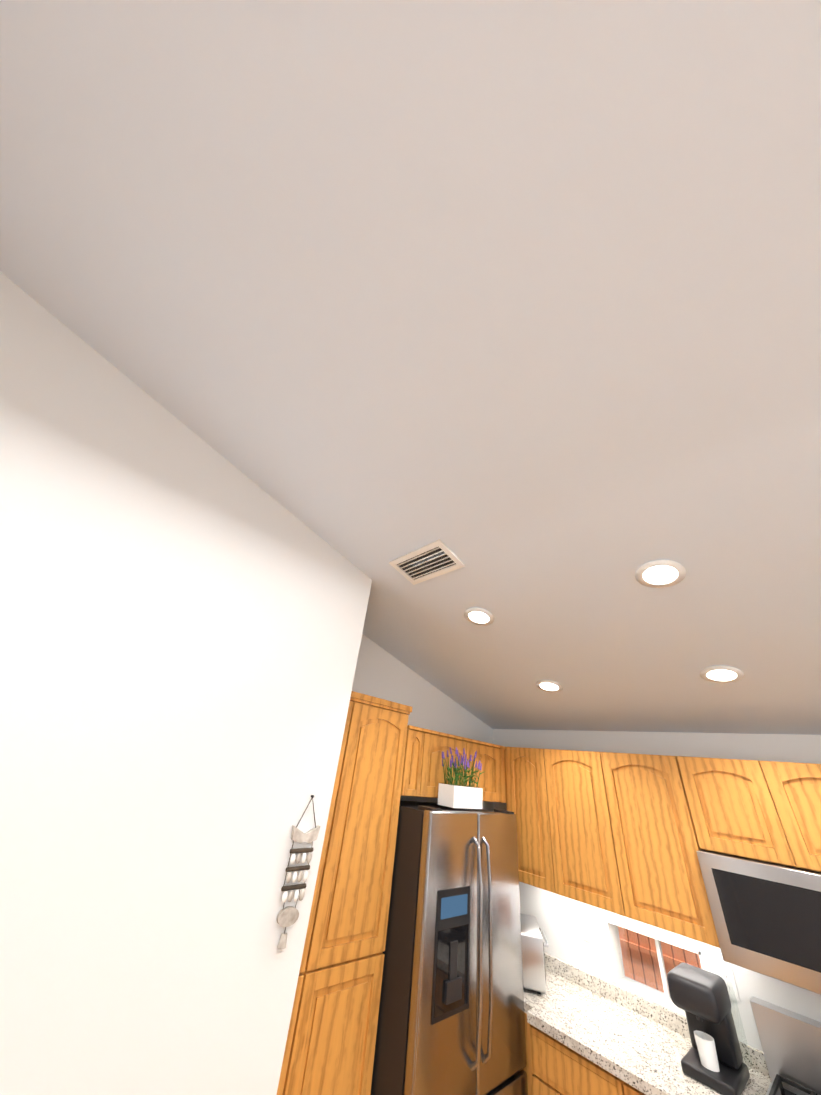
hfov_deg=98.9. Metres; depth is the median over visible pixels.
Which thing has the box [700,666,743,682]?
recessed light
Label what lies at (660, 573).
recessed light
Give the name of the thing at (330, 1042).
pantry cabinet
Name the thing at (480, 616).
recessed light
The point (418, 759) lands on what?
upper cabinet
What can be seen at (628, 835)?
upper cabinet
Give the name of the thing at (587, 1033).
base cabinet
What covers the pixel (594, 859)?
upper cabinet
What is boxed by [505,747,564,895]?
upper cabinet
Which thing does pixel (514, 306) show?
ceiling
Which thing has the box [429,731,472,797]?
upper cabinet
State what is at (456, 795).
potted plant
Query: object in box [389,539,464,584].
ceiling vent
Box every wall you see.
[0,272,371,1094]
[352,634,493,810]
[493,729,820,1051]
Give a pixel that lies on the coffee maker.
(712, 1058)
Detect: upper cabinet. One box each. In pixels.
[401,725,432,796]
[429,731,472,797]
[473,740,504,802]
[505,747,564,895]
[553,749,640,921]
[609,752,719,947]
[689,757,820,871]
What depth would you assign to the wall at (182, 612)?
1.24 m
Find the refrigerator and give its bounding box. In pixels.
[370,800,527,1094]
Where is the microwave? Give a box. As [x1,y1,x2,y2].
[696,850,820,994]
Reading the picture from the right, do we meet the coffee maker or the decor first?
the coffee maker
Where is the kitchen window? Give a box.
[605,919,704,1015]
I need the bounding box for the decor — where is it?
[276,795,320,948]
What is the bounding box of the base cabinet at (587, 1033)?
[523,952,770,1094]
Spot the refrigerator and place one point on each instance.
(451, 1018)
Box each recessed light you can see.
[464,608,493,625]
[536,680,562,691]
[635,560,685,587]
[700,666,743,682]
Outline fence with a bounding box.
[618,926,701,991]
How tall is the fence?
1.580 m
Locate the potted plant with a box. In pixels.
[438,747,483,808]
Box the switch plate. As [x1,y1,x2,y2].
[714,962,739,1001]
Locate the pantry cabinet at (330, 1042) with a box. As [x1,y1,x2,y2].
[277,691,411,1094]
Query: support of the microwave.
attached to the upper cabinet at (767, 811)
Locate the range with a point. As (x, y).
(790, 1041)
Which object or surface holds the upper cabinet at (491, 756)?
attached to the wall at (381, 673)
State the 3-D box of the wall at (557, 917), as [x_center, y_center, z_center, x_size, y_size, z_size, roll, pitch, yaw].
[3.003,1.083,1.277,0.150,4.100,6.600,31,-39,-33]
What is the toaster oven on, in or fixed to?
on the base cabinet at (587, 1033)
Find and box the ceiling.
[0,0,820,734]
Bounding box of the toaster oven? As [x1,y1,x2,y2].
[520,913,548,994]
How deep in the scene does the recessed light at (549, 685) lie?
2.48 m
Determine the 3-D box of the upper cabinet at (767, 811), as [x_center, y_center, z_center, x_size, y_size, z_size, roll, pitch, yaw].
[2.001,1.415,1.880,0.328,0.445,0.791,31,-39,-33]
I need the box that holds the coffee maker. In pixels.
[667,962,752,1094]
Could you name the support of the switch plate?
attached to the wall at (557, 917)
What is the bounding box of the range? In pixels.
[750,997,820,1094]
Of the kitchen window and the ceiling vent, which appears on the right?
the kitchen window
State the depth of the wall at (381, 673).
2.88 m

